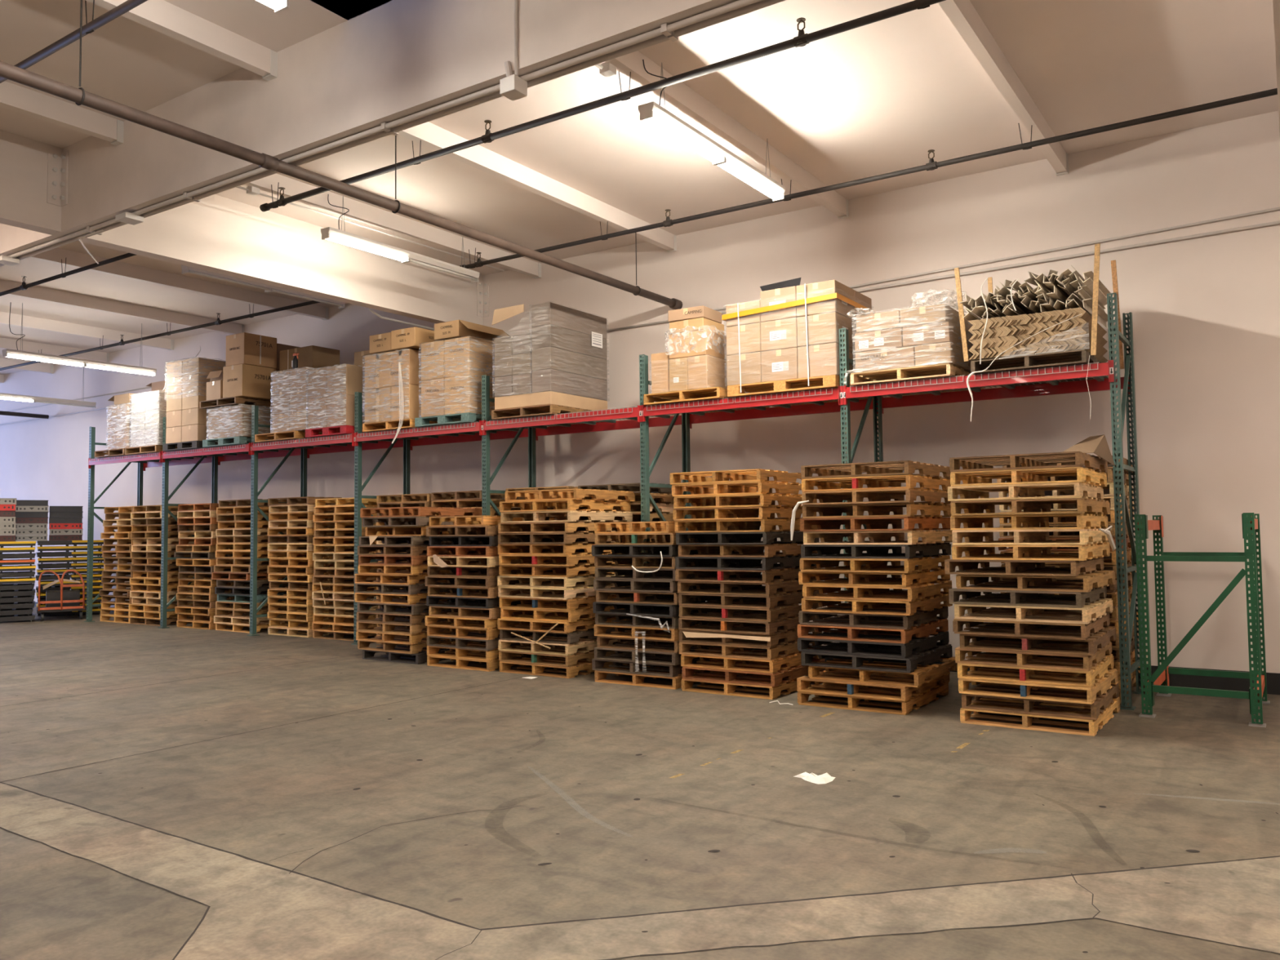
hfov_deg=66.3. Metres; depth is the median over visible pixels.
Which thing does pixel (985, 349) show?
board
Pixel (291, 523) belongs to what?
wooden pallet
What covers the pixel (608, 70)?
junction box
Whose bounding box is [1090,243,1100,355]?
wooden stake
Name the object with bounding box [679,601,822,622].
wooden pallet
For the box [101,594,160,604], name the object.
wooden pallet
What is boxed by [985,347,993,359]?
board
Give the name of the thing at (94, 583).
tray
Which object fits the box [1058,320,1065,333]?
board
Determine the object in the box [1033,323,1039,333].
board
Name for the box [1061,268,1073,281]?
board
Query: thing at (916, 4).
pipe
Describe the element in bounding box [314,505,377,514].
wooden pallet
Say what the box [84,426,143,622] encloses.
frame
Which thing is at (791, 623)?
wooden pallet
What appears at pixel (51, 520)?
crate
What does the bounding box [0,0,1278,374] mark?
ceiling
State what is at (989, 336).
board
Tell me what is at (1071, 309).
board
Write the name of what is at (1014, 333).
board
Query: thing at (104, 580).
wooden pallet
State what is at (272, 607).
wooden pallet
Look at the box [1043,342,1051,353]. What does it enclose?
board
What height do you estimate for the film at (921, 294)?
0.226 m
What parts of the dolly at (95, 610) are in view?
frame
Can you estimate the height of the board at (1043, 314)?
0.093 m
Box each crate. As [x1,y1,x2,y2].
[0,497,17,505]
[0,504,15,510]
[0,510,15,516]
[0,516,15,523]
[0,523,16,528]
[0,528,16,535]
[0,535,15,541]
[15,500,48,506]
[15,506,48,511]
[15,511,48,517]
[15,517,48,523]
[15,528,48,535]
[15,534,48,541]
[16,523,48,529]
[48,506,83,512]
[48,511,83,517]
[48,517,82,523]
[48,523,82,528]
[48,534,82,540]
[49,528,83,534]
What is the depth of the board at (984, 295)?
9.49 m
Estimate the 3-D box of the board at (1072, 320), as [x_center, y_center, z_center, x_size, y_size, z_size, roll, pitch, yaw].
[4.246,-1.394,9.354,0.065,0.093,1.150,-3,-3,34]
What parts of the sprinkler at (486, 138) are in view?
frame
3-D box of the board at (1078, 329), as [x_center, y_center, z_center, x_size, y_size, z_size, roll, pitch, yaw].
[4.296,-1.302,9.317,0.065,0.093,1.150,-3,-3,34]
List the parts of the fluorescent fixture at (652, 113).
cord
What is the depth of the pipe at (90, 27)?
6.91 m
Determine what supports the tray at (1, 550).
on the dolly at (30, 549)
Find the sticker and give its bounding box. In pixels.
[591,331,602,348]
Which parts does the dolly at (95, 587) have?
frame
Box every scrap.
[523,676,537,679]
[768,700,793,705]
[793,772,835,784]
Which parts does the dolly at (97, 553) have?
frame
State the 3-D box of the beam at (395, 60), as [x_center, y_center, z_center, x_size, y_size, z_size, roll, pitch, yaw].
[-6.809,-2.893,10.698,45.000,0.860,0.190,-3,-3,34]
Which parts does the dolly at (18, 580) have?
frame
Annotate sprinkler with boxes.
[19,275,27,289]
[118,334,124,345]
[214,313,222,324]
[275,186,286,206]
[474,252,483,267]
[480,120,494,143]
[662,208,672,226]
[793,17,809,47]
[925,149,937,170]
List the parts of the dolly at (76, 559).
frame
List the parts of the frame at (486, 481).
post, post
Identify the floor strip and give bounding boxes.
[0,782,1279,959]
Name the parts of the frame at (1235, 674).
post, plate, post, plate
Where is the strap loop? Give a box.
[631,551,662,573]
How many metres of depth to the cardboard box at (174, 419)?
16.92 m
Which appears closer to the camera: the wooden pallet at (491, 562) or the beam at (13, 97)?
the beam at (13, 97)
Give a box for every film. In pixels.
[106,402,131,449]
[128,390,166,447]
[165,360,209,398]
[206,404,272,439]
[270,366,315,432]
[305,364,361,429]
[362,349,408,421]
[418,338,494,411]
[492,337,531,395]
[664,324,726,353]
[847,307,873,319]
[853,305,970,369]
[911,288,964,309]
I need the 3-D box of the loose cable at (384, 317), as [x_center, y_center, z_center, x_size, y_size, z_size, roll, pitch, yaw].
[-3.327,-2.314,14.398,0.098,0.092,1.807,-2,-3,31]
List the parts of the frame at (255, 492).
post, post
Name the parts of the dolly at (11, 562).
frame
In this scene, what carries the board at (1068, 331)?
on the board at (1065, 333)
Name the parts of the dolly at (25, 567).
frame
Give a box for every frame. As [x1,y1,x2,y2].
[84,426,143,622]
[158,417,217,628]
[247,404,306,635]
[351,391,409,644]
[481,374,536,515]
[639,354,691,573]
[838,328,883,602]
[1106,292,1144,710]
[1134,512,1266,727]
[1152,513,1270,704]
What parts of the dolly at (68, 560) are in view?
frame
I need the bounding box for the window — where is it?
[310,0,387,20]
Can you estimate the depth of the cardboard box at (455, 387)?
13.16 m
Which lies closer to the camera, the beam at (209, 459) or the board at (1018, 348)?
the board at (1018, 348)
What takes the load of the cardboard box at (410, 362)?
on the cardboard box at (411, 393)
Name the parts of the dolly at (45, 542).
frame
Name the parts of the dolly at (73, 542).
frame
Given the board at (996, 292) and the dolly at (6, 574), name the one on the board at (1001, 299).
the board at (996, 292)
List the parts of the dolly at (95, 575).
frame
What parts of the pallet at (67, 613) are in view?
frame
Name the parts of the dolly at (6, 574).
frame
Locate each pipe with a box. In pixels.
[0,0,147,83]
[0,61,682,309]
[0,253,136,296]
[0,300,320,370]
[0,410,48,418]
[259,0,946,212]
[459,88,1277,268]
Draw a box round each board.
[959,293,972,310]
[963,307,981,320]
[965,305,983,318]
[968,297,987,307]
[968,320,974,330]
[968,350,975,360]
[969,329,977,340]
[970,320,977,329]
[972,320,978,329]
[972,329,979,339]
[972,339,979,349]
[973,349,980,360]
[974,320,981,329]
[974,329,982,339]
[975,295,996,310]
[975,301,986,312]
[976,320,983,329]
[981,293,996,310]
[981,328,988,338]
[981,338,988,348]
[981,348,988,359]
[982,313,995,319]
[983,307,1000,318]
[983,348,990,359]
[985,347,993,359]
[986,291,1004,307]
[986,328,995,338]
[986,337,994,348]
[987,318,994,328]
[989,296,1003,309]
[990,302,1006,317]
[990,328,996,337]
[990,337,996,347]
[990,347,997,358]
[991,317,998,328]
[992,337,998,347]
[993,288,1006,300]
[993,297,1004,306]
[993,317,999,327]
[993,327,1000,337]
[994,337,1000,347]
[994,346,1000,358]
[995,317,1002,327]
[995,327,1002,337]
[995,337,1003,346]
[995,346,1003,358]
[996,293,1008,305]
[997,281,1013,298]
[997,316,1004,327]
[998,327,1004,337]
[998,346,1004,357]
[1000,326,1007,337]
[1000,336,1007,346]
[1000,346,1007,357]
[1002,304,1022,314]
[1002,306,1020,315]
[1002,316,1009,326]
[1002,326,1008,336]
[1002,336,1009,346]
[1003,346,1012,360]
[1004,279,1022,291]
[1004,325,1012,336]
[1004,336,1011,346]
[1005,294,1039,318]
[1005,297,1031,315]
[1006,315,1013,326]
[1007,335,1013,346]
[1007,345,1013,356]
[1008,315,1016,325]
[1008,335,1016,346]
[1009,280,1022,293]
[1010,291,1034,315]
[1010,324,1018,335]
[1011,335,1018,345]
[1011,345,1020,359]
[1013,315,1020,325]
[1014,345,1021,355]
[1015,315,1022,324]
[1015,324,1022,335]
[1016,335,1023,345]
[1016,345,1023,355]
[1017,289,1032,300]
[1017,315,1025,324]
[1017,324,1025,335]
[1018,281,1033,293]
[1018,345,1026,355]
[1020,296,1037,315]
[1020,334,1027,345]
[1021,324,1027,334]
[1021,345,1028,355]
[1022,285,1038,301]
[1022,288,1036,295]
[1022,314,1029,324]
[1022,324,1030,334]
[1022,334,1030,345]
[1024,271,1048,290]
[1024,314,1031,324]
[1025,344,1032,355]
[1027,333,1035,344]
[1027,344,1034,355]
[1029,300,1047,317]
[1029,313,1036,324]
[1029,323,1035,334]
[1029,343,1036,354]
[1031,272,1053,293]
[1031,323,1038,333]
[1031,333,1039,343]
[1031,343,1039,354]
[1032,280,1047,292]
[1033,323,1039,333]
[1034,283,1049,297]
[1035,293,1049,302]
[1035,297,1048,309]
[1035,312,1043,323]
[1035,322,1043,333]
[1035,333,1043,342]
[1035,342,1043,354]
[1038,333,1045,342]
[1038,342,1045,353]
[1039,312,1045,324]
[1040,302,1048,312]
[1040,312,1047,326]
[1040,322,1048,333]
[1040,333,1048,342]
[1040,342,1048,353]
[1041,311,1048,323]
[1042,297,1056,311]
[1042,332,1050,343]
[1043,275,1068,298]
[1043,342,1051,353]
[1044,311,1051,325]
[1044,321,1052,333]
[1045,285,1066,304]
[1046,331,1054,342]
[1047,269,1057,293]
[1047,311,1053,321]
[1047,342,1054,352]
[1048,273,1069,297]
[1048,311,1056,321]
[1048,331,1057,342]
[1049,320,1057,332]
[1049,341,1057,352]
[1051,311,1057,324]
[1052,331,1059,342]
[1053,299,1067,311]
[1053,310,1060,320]
[1053,320,1061,333]
[1053,341,1059,352]
[1053,341,1062,351]
[1054,331,1061,341]
[1055,310,1062,320]
[1056,273,1070,296]
[1056,320,1063,333]
[1056,330,1064,341]
[1057,284,1080,299]
[1057,310,1066,320]
[1057,341,1064,351]
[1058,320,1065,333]
[1059,340,1066,351]
[1060,310,1068,319]
[1060,320,1067,332]
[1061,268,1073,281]
[1061,330,1068,342]
[1061,340,1069,351]
[1062,277,1071,294]
[1062,319,1070,330]
[1063,329,1070,341]
[1065,299,1082,308]
[1065,308,1071,319]
[1065,319,1073,330]
[1065,329,1073,344]
[1066,293,1092,317]
[1066,298,1080,308]
[1066,339,1073,351]
[1067,308,1074,319]
[1067,339,1075,351]
[1068,265,1084,284]
[1068,329,1075,344]
[1069,308,1076,319]
[1070,273,1084,290]
[1070,319,1076,328]
[1070,328,1077,343]
[1070,339,1078,350]
[1071,318,1079,328]
[1072,328,1079,342]
[1072,339,1080,350]
[1074,282,1104,311]
[1074,307,1081,318]
[1074,318,1082,328]
[1075,328,1082,339]
[1076,318,1084,328]
[1077,328,1084,338]
[1077,338,1084,349]
[1078,285,1105,309]
[1078,306,1106,337]
[1079,276,1106,306]
[1079,317,1107,346]
[1079,328,1106,355]
[1080,337,1107,363]
[1082,298,1107,328]
[1083,270,1111,296]
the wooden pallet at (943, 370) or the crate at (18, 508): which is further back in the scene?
the crate at (18, 508)
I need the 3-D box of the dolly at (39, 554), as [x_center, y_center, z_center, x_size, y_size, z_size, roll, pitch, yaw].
[-11.974,1.533,20.023,0.600,0.115,0.760,1,-3,-33]
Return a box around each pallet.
[94,448,137,457]
[99,587,158,597]
[100,532,145,538]
[100,606,158,617]
[100,613,159,623]
[101,545,146,551]
[101,577,159,584]
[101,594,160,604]
[101,600,158,610]
[102,519,161,526]
[102,551,146,558]
[102,570,160,577]
[102,582,160,591]
[103,525,161,533]
[103,538,146,545]
[103,558,160,564]
[103,564,159,571]
[104,506,160,513]
[105,512,159,519]
[124,444,208,457]
[128,601,207,613]
[128,608,204,619]
[129,577,207,585]
[129,589,207,599]
[129,615,207,626]
[130,511,193,519]
[130,531,192,538]
[130,564,205,572]
[131,504,193,512]
[131,544,204,551]
[131,558,192,564]
[131,595,205,605]
[132,518,193,525]
[132,551,191,558]
[132,582,208,591]
[133,524,193,532]
[133,537,194,545]
[133,570,194,578]
[163,440,217,451]
[173,551,244,559]
[174,604,244,615]
[175,545,233,551]
[176,558,245,566]
[176,591,234,601]
[176,617,245,629]
[177,502,235,511]
[177,510,233,518]
[177,517,234,524]
[177,524,235,531]
[177,531,232,538]
[177,572,241,580]
[177,577,245,587]
[177,584,246,594]
[177,597,246,608]
[177,612,244,622]
[178,537,233,545]
[178,565,244,573]
[199,396,272,408]
[202,435,297,450]
[211,570,286,580]
[213,564,286,573]
[213,613,298,625]
[214,585,298,595]
[215,528,286,536]
[215,542,286,551]
[215,550,286,558]
[215,600,306,610]
[215,606,306,617]
[215,620,288,632]
[216,506,288,515]
[216,513,288,521]
[216,535,287,543]
[216,557,288,565]
[216,577,307,587]
[217,520,288,528]
[217,591,306,602]
[218,498,287,507]
[254,430,335,445]
[266,564,333,574]
[266,608,333,622]
[267,496,342,506]
[267,527,333,535]
[267,534,353,543]
[267,542,333,551]
[267,550,333,559]
[267,573,333,582]
[267,587,350,598]
[267,594,352,605]
[267,601,352,613]
[267,623,333,637]
[268,504,333,513]
[268,511,333,520]
[268,520,333,528]
[269,557,333,566]
[269,579,353,590]
[269,616,353,629]
[305,425,401,441]
[311,583,376,592]
[311,590,376,601]
[311,619,377,633]
[312,513,377,522]
[312,537,376,545]
[312,552,376,560]
[312,576,376,585]
[312,596,377,608]
[312,612,376,625]
[312,626,376,640]
[313,545,377,552]
[313,560,377,568]
[313,568,377,577]
[313,604,377,617]
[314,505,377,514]
[314,520,375,529]
[314,528,365,537]
[315,497,419,506]
[354,573,448,584]
[354,590,475,604]
[355,580,475,595]
[355,626,456,644]
[356,608,458,624]
[356,617,453,634]
[357,544,478,555]
[357,598,476,614]
[357,635,455,653]
[358,554,478,565]
[358,562,478,575]
[359,535,480,545]
[360,506,482,517]
[362,418,460,436]
[362,516,453,527]
[362,644,455,664]
[365,525,477,536]
[375,522,385,525]
[376,493,451,503]
[376,531,442,534]
[376,540,384,544]
[377,502,475,507]
[414,412,528,433]
[425,576,550,587]
[425,610,532,629]
[426,525,552,536]
[426,546,551,556]
[426,593,530,608]
[426,622,529,639]
[426,631,531,650]
[426,641,530,661]
[426,651,531,671]
[427,555,552,567]
[427,564,552,577]
[427,583,545,598]
[428,515,554,526]
[428,602,549,618]
[429,535,551,546]
[431,490,505,501]
[431,499,505,508]
[435,508,503,515]
[491,404,602,426]
[497,521,626,533]
[497,532,616,543]
[497,542,616,555]
[497,573,624,588]
[497,584,624,599]
[497,615,626,633]
[497,633,627,655]
[498,552,614,566]
[498,563,624,577]
[498,644,624,666]
[499,499,630,511]
[499,594,626,610]
[499,625,626,644]
[499,653,625,678]
[500,510,632,522]
[500,604,626,622]
[505,485,577,493]
[505,488,635,501]
[511,506,553,514]
[515,497,558,499]
[577,482,692,494]
[578,537,651,542]
[579,502,693,513]
[579,527,652,531]
[581,512,693,521]
[583,493,693,504]
[591,544,706,556]
[591,653,710,676]
[592,599,719,617]
[593,578,705,592]
[594,521,733,533]
[594,555,729,568]
[594,619,719,640]
[594,641,719,665]
[594,663,710,688]
[595,532,704,544]
[595,567,703,580]
[595,590,697,604]
[595,608,719,628]
[596,631,719,653]
[643,386,768,413]
[669,468,802,484]
[671,480,813,496]
[672,506,816,520]
[673,493,817,508]
[674,519,817,532]
[675,531,818,544]
[675,554,817,570]
[675,565,817,582]
[677,577,816,595]
[678,542,817,557]
[678,589,819,608]
[678,613,822,635]
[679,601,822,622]
[679,624,822,647]
[679,635,821,660]
[680,645,822,673]
[680,666,823,699]
[681,658,825,686]
[727,374,868,407]
[796,670,949,701]
[797,614,948,644]
[797,629,949,657]
[797,682,948,715]
[798,568,950,586]
[798,602,948,629]
[799,555,950,573]
[800,460,950,479]
[800,516,950,531]
[800,542,951,559]
[800,642,952,672]
[801,474,951,492]
[801,488,951,505]
[801,593,952,615]
[802,502,951,518]
[802,580,951,601]
[803,529,953,544]
[808,657,957,687]
[849,363,984,396]
[944,557,1103,576]
[947,482,1103,501]
[948,584,1106,608]
[949,451,1107,472]
[950,466,1106,486]
[950,497,1110,515]
[950,513,1107,530]
[951,528,1108,544]
[951,542,1110,560]
[952,608,1110,639]
[954,598,1113,623]
[955,569,1115,591]
[955,638,1111,671]
[957,652,1114,687]
[958,668,1118,704]
[959,622,1115,655]
[960,693,1119,736]
[961,683,1119,719]
[970,349,1107,387]
[996,468,1128,485]
[998,482,1133,498]
[998,536,1131,551]
[999,496,1134,511]
[999,510,1133,524]
[999,524,1128,537]
[1000,548,1131,564]
[1000,561,1136,578]
[1000,573,1132,592]
[1000,586,1132,606]
[1002,455,1133,474]
[1109,598,1131,620]
[1109,612,1137,634]
[1111,623,1138,648]
[1111,635,1138,662]
[1111,648,1135,675]
[1113,661,1140,689]
[1118,674,1136,703]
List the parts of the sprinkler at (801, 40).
frame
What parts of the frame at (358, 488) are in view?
post, post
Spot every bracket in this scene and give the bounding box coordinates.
[46,148,68,206]
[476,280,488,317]
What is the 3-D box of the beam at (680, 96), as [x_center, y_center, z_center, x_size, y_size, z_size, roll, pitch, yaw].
[0.785,-3.377,9.339,0.100,0.198,6.000,-3,-3,34]
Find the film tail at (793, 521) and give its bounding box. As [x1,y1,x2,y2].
[790,500,808,540]
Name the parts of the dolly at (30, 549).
frame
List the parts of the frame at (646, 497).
post, post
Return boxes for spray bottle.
[291,353,298,368]
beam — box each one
[0,0,762,256]
[0,80,123,142]
[0,129,62,235]
[0,279,241,334]
[0,311,170,349]
[0,337,109,361]
[28,247,327,319]
[78,194,483,324]
[85,0,272,76]
[88,451,162,468]
[142,456,212,471]
[162,442,251,462]
[217,448,300,465]
[244,173,540,277]
[251,432,355,454]
[306,439,403,457]
[355,420,483,445]
[398,121,674,250]
[409,428,528,450]
[483,404,642,435]
[535,415,681,440]
[605,50,846,217]
[641,386,843,422]
[689,398,878,428]
[843,360,1114,404]
[881,377,1129,413]
[937,0,1066,173]
[1137,515,1164,538]
[1143,665,1169,706]
[1241,513,1257,538]
[1248,674,1264,714]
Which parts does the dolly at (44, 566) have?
frame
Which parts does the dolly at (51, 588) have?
frame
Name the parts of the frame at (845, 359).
post, post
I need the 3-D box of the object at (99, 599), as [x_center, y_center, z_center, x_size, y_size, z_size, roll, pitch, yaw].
[-11.477,2.479,20.306,0.590,0.115,0.760,1,-3,-31]
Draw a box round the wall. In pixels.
[0,111,1279,673]
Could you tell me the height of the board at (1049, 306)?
0.079 m
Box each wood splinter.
[320,582,325,604]
[511,631,551,648]
[534,622,558,644]
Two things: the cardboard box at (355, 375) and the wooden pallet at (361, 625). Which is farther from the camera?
the cardboard box at (355, 375)
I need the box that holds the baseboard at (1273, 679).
[34,602,1279,694]
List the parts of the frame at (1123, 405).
post, plate, post, plate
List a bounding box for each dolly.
[0,541,35,547]
[0,546,35,554]
[0,553,35,560]
[0,559,35,566]
[0,564,35,573]
[0,571,35,579]
[0,577,35,585]
[0,582,34,591]
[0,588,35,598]
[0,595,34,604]
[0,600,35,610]
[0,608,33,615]
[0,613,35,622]
[35,551,71,558]
[35,568,71,575]
[35,573,71,580]
[35,586,71,593]
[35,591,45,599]
[36,540,71,546]
[36,546,72,552]
[36,562,72,569]
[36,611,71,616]
[37,557,72,564]
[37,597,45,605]
[40,580,72,587]
[70,567,103,574]
[70,573,102,580]
[71,540,103,546]
[71,545,101,551]
[71,551,102,557]
[71,556,103,563]
[71,562,103,568]
[71,578,102,586]
[71,584,102,591]
[71,607,100,615]
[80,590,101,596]
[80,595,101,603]
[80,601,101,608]
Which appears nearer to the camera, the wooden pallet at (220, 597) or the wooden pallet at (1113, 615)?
the wooden pallet at (1113, 615)
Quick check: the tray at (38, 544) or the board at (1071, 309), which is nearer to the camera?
the board at (1071, 309)
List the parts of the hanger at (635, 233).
rod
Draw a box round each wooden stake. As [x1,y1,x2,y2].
[954,267,968,361]
[987,276,992,293]
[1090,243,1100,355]
[1111,259,1124,368]
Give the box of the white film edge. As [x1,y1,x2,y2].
[844,361,951,383]
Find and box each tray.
[0,543,35,546]
[0,549,34,552]
[0,555,35,559]
[0,561,34,564]
[0,568,35,571]
[0,574,34,577]
[0,580,35,583]
[0,586,34,590]
[0,592,35,596]
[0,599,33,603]
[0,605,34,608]
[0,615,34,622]
[35,577,70,580]
[36,554,71,556]
[36,571,71,574]
[36,588,70,592]
[37,542,71,545]
[37,548,71,551]
[37,565,71,568]
[38,560,71,563]
[40,582,71,586]
[70,576,102,579]
[71,542,103,544]
[71,547,101,550]
[71,553,102,556]
[71,559,103,562]
[71,564,103,568]
[71,570,102,573]
[71,582,102,584]
[71,587,102,591]
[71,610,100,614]
[80,593,98,596]
[760,277,800,291]
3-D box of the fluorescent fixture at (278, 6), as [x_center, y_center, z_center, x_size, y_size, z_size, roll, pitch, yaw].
[-2.954,-3.312,5.243,0.213,0.562,2.440,-3,-3,34]
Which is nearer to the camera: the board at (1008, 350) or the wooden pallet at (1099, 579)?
the wooden pallet at (1099, 579)
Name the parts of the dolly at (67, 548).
frame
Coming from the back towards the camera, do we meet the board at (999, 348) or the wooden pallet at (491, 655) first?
the wooden pallet at (491, 655)
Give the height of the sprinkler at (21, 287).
0.188 m
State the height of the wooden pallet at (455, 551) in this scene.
0.120 m
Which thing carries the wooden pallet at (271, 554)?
on the wooden pallet at (273, 562)
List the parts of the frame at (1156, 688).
post, plate, post, plate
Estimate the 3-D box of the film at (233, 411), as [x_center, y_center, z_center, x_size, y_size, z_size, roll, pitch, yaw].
[-6.560,-0.939,16.459,1.005,0.544,0.955,-3,-3,34]
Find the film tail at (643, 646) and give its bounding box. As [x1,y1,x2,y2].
[635,631,646,671]
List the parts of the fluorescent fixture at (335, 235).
cord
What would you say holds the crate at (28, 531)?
on the crate at (43, 537)
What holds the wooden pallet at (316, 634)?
on the floor
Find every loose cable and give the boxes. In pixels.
[78,229,102,263]
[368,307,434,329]
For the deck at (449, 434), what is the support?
on the beam at (478, 425)
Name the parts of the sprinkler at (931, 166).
frame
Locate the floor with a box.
[0,606,1279,959]
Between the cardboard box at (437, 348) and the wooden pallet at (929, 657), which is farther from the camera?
the cardboard box at (437, 348)
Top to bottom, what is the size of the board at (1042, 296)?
0.071 m
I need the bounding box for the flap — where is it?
[492,303,524,324]
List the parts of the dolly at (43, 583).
frame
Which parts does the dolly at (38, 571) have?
frame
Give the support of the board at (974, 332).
on the board
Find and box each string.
[966,313,1082,422]
[979,277,987,364]
[1010,278,1018,311]
[1086,355,1091,418]
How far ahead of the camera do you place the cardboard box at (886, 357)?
9.85 m
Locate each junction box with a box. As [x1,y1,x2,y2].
[0,255,19,266]
[115,211,143,225]
[246,186,259,195]
[499,0,527,101]
[599,62,616,77]
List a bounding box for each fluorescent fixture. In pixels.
[0,367,96,408]
[2,302,156,376]
[181,265,345,308]
[256,0,288,13]
[320,194,479,282]
[638,59,785,201]
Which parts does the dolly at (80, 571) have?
frame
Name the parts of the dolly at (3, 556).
frame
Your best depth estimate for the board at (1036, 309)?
9.25 m
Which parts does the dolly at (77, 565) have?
frame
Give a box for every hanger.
[75,0,84,105]
[391,135,400,213]
[633,232,640,295]
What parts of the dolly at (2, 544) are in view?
frame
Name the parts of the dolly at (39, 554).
frame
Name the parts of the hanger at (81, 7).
rod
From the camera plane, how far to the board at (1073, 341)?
8.87 m
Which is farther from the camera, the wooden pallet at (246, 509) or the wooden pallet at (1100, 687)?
the wooden pallet at (246, 509)
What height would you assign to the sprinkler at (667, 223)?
0.188 m
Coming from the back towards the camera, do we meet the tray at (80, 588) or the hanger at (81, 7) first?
the tray at (80, 588)
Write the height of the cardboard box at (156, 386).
0.500 m
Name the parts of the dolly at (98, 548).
frame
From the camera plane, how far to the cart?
18.76 m
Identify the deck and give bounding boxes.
[90,455,171,462]
[122,452,208,460]
[163,448,248,456]
[203,443,296,453]
[253,438,346,448]
[299,433,403,444]
[357,427,459,439]
[413,422,526,435]
[486,413,599,429]
[555,406,679,422]
[646,396,773,415]
[734,387,867,408]
[849,375,991,398]
[967,362,1108,389]
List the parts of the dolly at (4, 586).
frame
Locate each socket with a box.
[182,268,188,274]
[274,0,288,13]
[321,233,329,239]
[401,257,409,262]
[471,277,479,282]
[640,111,653,120]
[712,156,724,164]
[772,194,784,201]
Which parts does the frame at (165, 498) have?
post, post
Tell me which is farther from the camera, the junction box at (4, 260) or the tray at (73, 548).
the tray at (73, 548)
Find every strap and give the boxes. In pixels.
[391,362,403,443]
[630,613,670,632]
[721,293,875,320]
[737,302,741,392]
[804,283,808,386]
[1098,525,1115,551]
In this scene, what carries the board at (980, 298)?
on the board at (993, 301)
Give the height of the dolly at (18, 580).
0.115 m
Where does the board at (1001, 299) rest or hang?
on the board at (999, 311)
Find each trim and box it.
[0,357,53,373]
[0,374,4,382]
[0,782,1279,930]
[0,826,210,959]
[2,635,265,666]
[48,364,53,373]
[106,352,109,362]
[110,120,124,145]
[167,339,173,350]
[241,324,244,333]
[262,49,277,80]
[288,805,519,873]
[321,306,328,319]
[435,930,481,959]
[533,262,541,279]
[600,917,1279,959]
[666,235,676,252]
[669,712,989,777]
[837,199,848,218]
[1055,153,1068,176]
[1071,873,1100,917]
[1272,0,1279,132]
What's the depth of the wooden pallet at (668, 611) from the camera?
10.35 m
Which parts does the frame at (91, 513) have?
post, post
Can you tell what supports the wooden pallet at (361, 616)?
on the wooden pallet at (361, 625)
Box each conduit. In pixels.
[0,0,786,266]
[0,407,106,425]
[4,386,151,411]
[7,0,761,257]
[235,186,504,271]
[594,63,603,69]
[606,220,1279,332]
[714,207,1279,311]
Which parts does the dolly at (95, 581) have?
frame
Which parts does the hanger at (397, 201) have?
rod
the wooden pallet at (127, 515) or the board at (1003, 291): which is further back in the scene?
the wooden pallet at (127, 515)
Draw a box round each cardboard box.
[107,393,134,405]
[107,417,131,435]
[107,432,130,449]
[108,403,131,420]
[130,411,145,430]
[130,429,145,447]
[131,392,146,413]
[145,390,166,410]
[145,408,166,429]
[145,427,177,446]
[146,380,166,391]
[165,409,182,427]
[165,426,182,444]
[166,360,182,378]
[166,376,182,395]
[166,393,182,412]
[181,424,208,442]
[182,357,226,376]
[182,373,209,392]
[182,391,215,409]
[182,408,208,426]
[206,370,222,382]
[206,380,233,402]
[208,404,272,439]
[222,364,275,399]
[225,332,276,368]
[272,369,289,392]
[272,391,289,414]
[272,413,289,432]
[275,343,300,369]
[280,345,339,370]
[289,367,316,390]
[289,387,308,412]
[289,411,322,433]
[307,367,327,399]
[307,396,327,429]
[326,364,364,396]
[326,394,374,426]
[354,350,372,367]
[364,351,391,390]
[364,386,391,422]
[369,332,396,354]
[390,348,421,386]
[390,384,437,422]
[391,326,437,351]
[421,340,444,381]
[421,377,444,417]
[434,319,510,342]
[444,336,494,379]
[444,374,512,417]
[494,336,512,357]
[494,355,513,377]
[494,375,512,396]
[494,391,607,410]
[512,333,531,355]
[512,352,532,374]
[512,373,533,395]
[531,302,606,339]
[531,324,607,359]
[531,346,607,380]
[531,368,607,400]
[650,351,669,393]
[667,305,721,324]
[668,329,727,360]
[669,317,724,335]
[669,357,688,391]
[687,355,727,390]
[725,299,760,327]
[726,322,761,355]
[726,351,761,386]
[760,285,797,322]
[760,317,797,351]
[760,347,798,382]
[795,280,854,319]
[796,311,855,349]
[797,342,855,379]
[853,290,871,321]
[854,327,902,352]
[855,346,915,372]
[856,310,900,333]
[900,303,959,328]
[902,321,962,347]
[915,342,965,369]
[960,314,973,335]
[964,352,973,373]
[965,332,973,354]
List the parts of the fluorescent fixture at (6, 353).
cord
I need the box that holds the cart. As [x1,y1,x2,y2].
[36,569,86,621]
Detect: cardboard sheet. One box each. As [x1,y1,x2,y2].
[42,578,79,607]
[368,536,377,545]
[432,554,448,567]
[683,631,770,641]
[1062,434,1115,466]
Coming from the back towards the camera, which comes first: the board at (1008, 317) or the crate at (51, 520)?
the crate at (51, 520)

